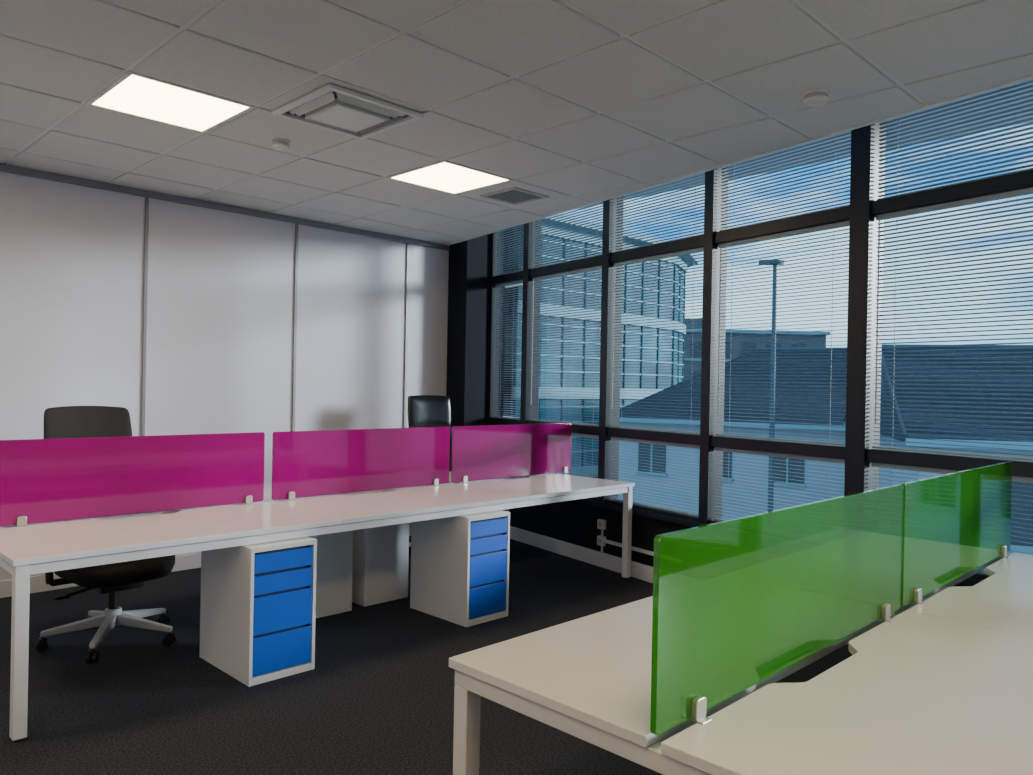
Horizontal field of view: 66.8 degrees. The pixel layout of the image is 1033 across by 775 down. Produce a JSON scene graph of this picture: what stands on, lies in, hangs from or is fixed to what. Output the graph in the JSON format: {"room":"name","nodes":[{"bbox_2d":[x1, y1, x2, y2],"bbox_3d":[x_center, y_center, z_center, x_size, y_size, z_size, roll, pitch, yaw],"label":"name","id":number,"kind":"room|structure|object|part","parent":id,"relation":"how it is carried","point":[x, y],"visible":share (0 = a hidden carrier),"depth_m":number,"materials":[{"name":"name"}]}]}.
{"room":"open-plan office","nodes":[
{"label":"open-plan office","id":0,"kind":"room"},
{"bbox_2d":[0,163,448,580],"bbox_3d":[-2.837,-0.280,5.537,0.100,3.270,7.244,1,0,45],"label":"wall","id":1,"kind":"structure","parent":0,"point":[220,290],"depth_m":5.92,"materials":[{"name":"white paint"}]},
{"bbox_2d":[0,523,411,597],"bbox_3d":[-3.010,1.298,5.312,0.018,0.110,6.520,1,0,45],"label":"baseboard","id":2,"kind":"structure","parent":1,"relation":"attached to","point":[190,561],"depth_m":5.23,"materials":[{"name":"white"}]},
{"bbox_2d":[0,163,449,516],"bbox_3d":[-2.980,-0.082,5.306,0.030,2.669,6.520,1,0,45],"label":"trim","id":3,"kind":"structure","parent":1,"relation":"attached to","point":[147,194],"depth_m":5.98,"materials":[{"name":"silver metal"}]},
{"bbox_2d":[0,536,851,774],"bbox_3d":[0.186,1.467,2.607,8.370,0.100,7.194,1,0,45],"label":"floor","id":4,"kind":"structure","parent":0,"point":[377,698],"depth_m":3.54,"materials":[{"name":"carpet"}]},
{"bbox_2d":[36,406,176,662],"bbox_3d":[-2.243,0.740,4.293,0.812,1.257,0.720,1,0,43],"label":"office chair","id":5,"kind":"object","parent":4,"relation":"on","point":[66,421],"visible":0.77,"depth_m":4.18,"materials":[{"name":"grey plastic"}]},
{"bbox_3d":[-2.470,0.414,4.508,0.111,0.615,0.479,1,0,43],"label":"backrest","id":6,"kind":"part","parent":5,"relation":"part of","materials":[{"name":"black fabric"}]},
{"bbox_3d":[-2.168,0.953,4.221,0.500,0.121,0.530,1,0,43],"label":"seat","id":7,"kind":"part","parent":5,"relation":"part of","materials":[{"name":"black fabric"}]},
{"bbox_2d":[199,537,316,686],"bbox_3d":[-1.305,1.066,3.942,0.540,0.642,0.345,1,0,45],"label":"drawer pedestal","id":8,"kind":"object","parent":4,"relation":"on","point":[258,601],"visible":0.88,"depth_m":3.77,"materials":[{"name":"white metal"}]},
{"bbox_2d":[0,423,634,741],"bbox_3d":[-0.957,0.830,4.965,1.384,1.122,4.158,1,0,45],"label":"desk","id":9,"kind":"object","parent":4,"relation":"on","point":[59,497],"visible":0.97,"depth_m":4.26,"materials":[{"name":"white laminate"}]},
{"bbox_2d":[309,530,352,618],"bbox_3d":[-1.333,1.063,4.950,0.540,0.642,0.345,1,0,45],"label":"drawer pedestal","id":10,"kind":"object","parent":4,"relation":"on","point":[334,565],"visible":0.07,"depth_m":4.79,"materials":[{"name":"white metal"}]},
{"bbox_2d":[352,523,408,606],"bbox_3d":[-1.030,1.069,5.283,0.540,0.642,0.345,1,0,45],"label":"drawer pedestal","id":11,"kind":"object","parent":4,"relation":"on","point":[380,554],"visible":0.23,"depth_m":5.06,"materials":[{"name":"white metal"}]},
{"bbox_2d":[408,395,451,554],"bbox_3d":[-0.608,0.733,6.623,0.720,1.324,0.682,1,0,-37],"label":"office chair","id":12,"kind":"object","parent":4,"relation":"on","point":[423,410],"visible":0.2,"depth_m":6.83,"materials":[{"name":"black leather"}]},
{"bbox_3d":[-0.746,0.562,6.809,0.459,0.560,0.143,1,0,-37],"label":"backrest","id":13,"kind":"part","parent":12,"relation":"part of","materials":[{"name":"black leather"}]},
{"bbox_2d":[410,510,509,626],"bbox_3d":[-0.357,1.082,4.896,0.540,0.642,0.345,1,0,45],"label":"drawer pedestal","id":14,"kind":"object","parent":4,"relation":"on","point":[460,564],"visible":0.9,"depth_m":4.73,"materials":[{"name":"white metal"}]},
{"bbox_2d":[449,461,1032,774],"bbox_3d":[1.298,0.876,2.499,1.420,1.122,2.762,1,0,45],"label":"desk","id":15,"kind":"object","parent":4,"relation":"on","point":[680,679],"visible":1,"depth_m":1.90,"materials":[{"name":"white laminate"}]},
{"bbox_3d":[1.294,1.094,2.500,1.396,0.687,2.740,1,0,45],"label":"frame","id":16,"kind":"part","parent":15,"relation":"part of","materials":[{"name":"white metal"}]},
{"bbox_2d":[446,234,490,427],"bbox_3d":[-0.465,-0.239,7.660,0.270,3.270,0.340,1,0,45],"label":"wall column","id":17,"kind":"structure","parent":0,"point":[469,271],"depth_m":7.54,"materials":[{"name":"black paint"}]},
{"bbox_2d":[0,0,1032,244],"bbox_3d":[-0.004,-1.372,2.357,8.370,0.033,6.503,1,0,45],"label":"ceiling","id":18,"kind":"structure","parent":0,"point":[588,101],"depth_m":3.46,"materials":[{"name":"tile"}]},
{"bbox_2d":[93,75,247,130],"bbox_3d":[-1.707,-1.399,3.864,0.548,0.012,0.548,1,0,45],"label":"ceiling light","id":19,"kind":"object","parent":18,"relation":"in","point":[137,95],"visible":0.93,"depth_m":3.85,"materials":[{"name":"white plastic"}]},
{"bbox_2d":[86,70,254,132],"bbox_3d":[-1.707,-1.396,3.864,0.590,0.014,0.590,1,0,45],"label":"rim","id":20,"kind":"object","parent":18,"relation":"attached to","point":[128,73],"visible":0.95,"depth_m":3.77,"materials":[{"name":"white plastic"}]},
{"bbox_2d":[272,138,289,150],"bbox_3d":[-1.323,-1.359,4.399,0.100,0.052,0.100,1,0,45],"label":"smoke detector","id":21,"kind":"object","parent":18,"relation":"attached to","point":[279,144],"visible":1,"depth_m":4.37,"materials":[{"name":"white plastic"}]},
{"bbox_2d":[260,74,424,139],"bbox_3d":[-0.851,-1.368,3.876,0.581,0.058,0.601,1,0,45],"label":"air conditioner cassette","id":22,"kind":"object","parent":18,"relation":"attached to","point":[324,102],"visible":0.96,"depth_m":3.82,"materials":[{"name":"plastic"}]},
{"bbox_2d":[392,162,505,192],"bbox_3d":[-0.437,-1.378,5.141,0.548,0.012,0.548,1,0,45],"label":"ceiling light","id":23,"kind":"object","parent":18,"relation":"in","point":[444,176],"visible":0.93,"depth_m":5.13,"materials":[{"name":"white plastic"}]},
{"bbox_2d":[386,159,512,194],"bbox_3d":[-0.438,-1.375,5.141,0.590,0.014,0.590,1,0,45],"label":"rim","id":24,"kind":"object","parent":18,"relation":"attached to","point":[443,160],"visible":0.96,"depth_m":5.05,"materials":[{"name":"white plastic"}]},
{"bbox_2d":[458,179,571,207],"bbox_3d":[-0.014,-1.369,5.566,0.578,0.032,0.578,1,0,45],"label":"ceiling vent","id":25,"kind":"object","parent":18,"relation":"in","point":[515,193],"depth_m":5.53,"materials":[{"name":"white metal"}]},
{"bbox_2d":[447,75,1032,245],"bbox_3d":[1.692,-1.577,4.058,0.029,0.506,8.542,1,0,-34],"label":"trim","id":26,"kind":"structure","parent":18,"relation":"attached to","point":[925,106],"depth_m":4.24,"materials":[{"name":"white metal"}]},
{"bbox_2d":[802,88,830,106],"bbox_3d":[1.358,-1.308,3.551,0.124,0.052,0.124,1,0,45],"label":"smoke detector","id":27,"kind":"object","parent":18,"relation":"attached to","point":[814,97],"visible":1,"depth_m":3.52,"materials":[{"name":"white plastic"}]},
{"bbox_2d":[508,501,963,586],"bbox_3d":[1.965,1.197,4.436,0.160,0.500,8.636,1,0,-34],"label":"wall","id":28,"kind":"structure","parent":0,"point":[572,522],"depth_m":6.35,"materials":[{"name":"black paint"}]},
{"bbox_2d":[488,219,541,480],"bbox_3d":[-0.049,-0.481,7.438,0.150,2.770,0.728,1,0,-34],"label":"window","id":29,"kind":"structure","parent":28,"relation":"in","point":[527,412],"depth_m":7.46,"materials":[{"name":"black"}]},
{"bbox_2d":[493,225,523,418],"bbox_3d":[-0.057,-0.449,7.427,0.030,2.628,0.534,1,0,-34],"label":"blind","id":30,"kind":"object","parent":29,"relation":"attached to","point":[502,261],"visible":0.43,"depth_m":7.45,"materials":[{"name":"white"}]},
{"bbox_3d":[-0.009,-0.448,7.459,0.001,2.635,0.558,1,0,-34],"label":"glass pane","id":31,"kind":"part","parent":29,"relation":"part of","materials":[{"name":"clear glass"}]},
{"bbox_2d":[527,196,623,501],"bbox_3d":[0.465,-0.470,6.672,0.150,2.770,1.116,1,0,-34],"label":"window","id":32,"kind":"structure","parent":28,"relation":"in","point":[606,415],"depth_m":6.21,"materials":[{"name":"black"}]},
{"bbox_2d":[531,202,602,476],"bbox_3d":[0.432,-0.439,6.699,0.030,2.628,1.012,1,0,-34],"label":"blind","id":33,"kind":"object","parent":32,"relation":"attached to","point":[541,232],"visible":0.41,"depth_m":6.67,"materials":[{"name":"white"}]},
{"bbox_2d":[510,526,652,582],"bbox_3d":[2.006,1.390,4.207,0.022,0.115,8.206,1,0,-34],"label":"baseboard","id":34,"kind":"structure","parent":28,"relation":"attached to","point":[640,571],"depth_m":6.40,"materials":[{"name":"white"}]},
{"bbox_2d":[597,519,621,551],"bbox_3d":[0.735,1.165,6.098,0.034,0.253,0.289,1,0,-34],"label":"wall socket","id":35,"kind":"object","parent":28,"relation":"attached to","point":[602,540],"depth_m":6.17,"materials":[{"name":"white plastic"}]},
{"bbox_2d":[631,546,653,555],"bbox_3d":[0.942,1.206,5.787,0.034,0.029,0.235,1,0,-34],"label":"conduit","id":36,"kind":"object","parent":28,"relation":"attached to","point":[644,551],"depth_m":5.80,"materials":[{"name":"white"}]},
{"bbox_2d":[606,166,728,523],"bbox_3d":[1.074,-0.458,5.764,0.150,2.770,1.071,1,0,-34],"label":"window","id":37,"kind":"structure","parent":28,"relation":"in","point":[710,423],"depth_m":5.32,"materials":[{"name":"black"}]},
{"bbox_2d":[610,173,704,515],"bbox_3d":[1.041,-0.426,5.790,0.030,2.628,0.967,1,0,-34],"label":"blind","id":38,"kind":"object","parent":37,"relation":"attached to","point":[696,250],"visible":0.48,"depth_m":5.76,"materials":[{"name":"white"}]},
{"bbox_2d":[570,498,982,585],"bbox_3d":[2.004,0.953,4.200,0.045,0.040,8.206,1,0,-34],"label":"trim","id":39,"kind":"structure","parent":28,"relation":"attached to","point":[970,581],"depth_m":5.64,"materials":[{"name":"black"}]},
{"bbox_2d":[709,121,885,523],"bbox_3d":[1.688,-0.445,4.848,0.150,2.770,1.134,1,0,-34],"label":"window","id":40,"kind":"structure","parent":28,"relation":"in","point":[859,429],"depth_m":4.39,"materials":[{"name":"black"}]},
{"bbox_2d":[714,132,850,520],"bbox_3d":[1.643,-0.413,4.891,0.030,2.628,0.990,1,0,-34],"label":"blind","id":41,"kind":"object","parent":40,"relation":"attached to","point":[833,226],"visible":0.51,"depth_m":4.86,"materials":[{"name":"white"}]},
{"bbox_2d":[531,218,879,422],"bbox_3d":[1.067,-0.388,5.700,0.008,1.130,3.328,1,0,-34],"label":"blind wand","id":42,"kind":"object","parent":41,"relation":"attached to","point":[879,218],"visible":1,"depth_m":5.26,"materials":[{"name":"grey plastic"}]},
{"bbox_2d":[867,169,1032,579],"bbox_3d":[2.299,-0.432,3.937,0.150,2.770,1.061,1,0,-34],"label":"window","id":43,"kind":"structure","parent":28,"relation":"in","point":[1023,179],"depth_m":3.99,"materials":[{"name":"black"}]},
{"bbox_2d":[871,80,1032,573],"bbox_3d":[2.266,-0.400,3.963,0.030,2.628,0.957,1,0,-34],"label":"blind","id":44,"kind":"object","parent":43,"relation":"attached to","point":[1026,191],"visible":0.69,"depth_m":4.00,"materials":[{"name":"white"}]},
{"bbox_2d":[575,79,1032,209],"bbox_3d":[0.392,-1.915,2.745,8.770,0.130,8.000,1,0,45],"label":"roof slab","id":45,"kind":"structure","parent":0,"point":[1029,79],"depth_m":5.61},
{"label":"outside","id":46,"kind":"structure","parent":0,"visible":0},
{"bbox_3d":[107.428,8.209,179.059,500.000,0.200,394.400,1,0,45],"label":"ground","id":47,"kind":"structure","parent":46,"visible":0},
{"bbox_2d":[518,214,697,477],"bbox_3d":[-2.102,-0.159,36.256,14.685,12.950,23.854,1,0,45],"label":"office building","id":48,"kind":"structure","parent":47,"relation":"on","point":[652,374],"depth_m":32.09,"materials":[{"name":"blue"}]},
{"bbox_2d":[618,421,844,519],"bbox_3d":[11.097,3.876,28.109,12.900,5.400,7.900,1,0,32],"label":"wall","id":49,"kind":"structure","parent":47,"relation":"on","point":[838,435],"depth_m":25.84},
{"bbox_2d":[636,443,805,486],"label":"windows","id":50,"kind":"structure","parent":49,"relation":"in","point":[655,451],"depth_m":25.98,"materials":[{"name":"blue"}]},
{"bbox_2d":[620,350,846,425],"bbox_3d":[11.170,-0.048,28.102,13.500,2.650,8.500,1,0,32],"label":"roof","id":51,"kind":"structure","parent":49,"relation":"on","point":[658,402],"depth_m":26.90,"materials":[{"name":"tile"}]},
{"bbox_2d":[620,347,846,430],"bbox_3d":[11.169,-0.048,28.102,13.559,2.770,8.700,1,0,32],"label":"ridge","id":52,"kind":"object","parent":51,"relation":"attached to","point":[669,421],"visible":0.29,"depth_m":26.50,"materials":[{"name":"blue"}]},
{"bbox_2d":[684,318,829,379],"bbox_3d":[22.458,-0.213,86.535,23.062,13.800,23.223,1,0,45],"label":"apartment building","id":53,"kind":"structure","parent":47,"relation":"on","point":[691,358],"depth_m":79.51,"materials":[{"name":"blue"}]},
{"bbox_2d":[759,260,783,511],"bbox_3d":[5.133,1.941,16.042,0.495,9.090,0.237,1,0,18],"label":"street lamp","id":54,"kind":"object","parent":47,"relation":"on","point":[773,336],"visible":0.39,"depth_m":15.98,"materials":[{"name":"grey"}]},
{"bbox_2d":[879,435,1032,569],"bbox_3d":[14.028,3.840,16.873,11.400,5.620,8.000,1,0,16],"label":"wall","id":55,"kind":"structure","parent":47,"relation":"on","point":[889,473],"depth_m":14.70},
{"bbox_2d":[844,348,1032,441],"bbox_3d":[14.096,0.141,16.867,12.000,1.980,8.600,1,0,16],"label":"roof","id":56,"kind":"structure","parent":55,"relation":"on","point":[897,430],"depth_m":15.81,"materials":[{"name":"tile"}]},
{"bbox_2d":[843,344,1032,449],"bbox_3d":[14.096,0.141,16.867,12.080,2.100,8.800,1,0,16],"label":"ridge","id":57,"kind":"object","parent":56,"relation":"attached to","point":[907,440],"visible":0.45,"depth_m":14.21,"materials":[{"name":"blue"}]},
{"bbox_2d":[1010,481,1032,551],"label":"windows","id":58,"kind":"structure","parent":55,"relation":"in","point":[1022,484],"depth_m":14.07,"materials":[{"name":"blue glass"}]}
]}

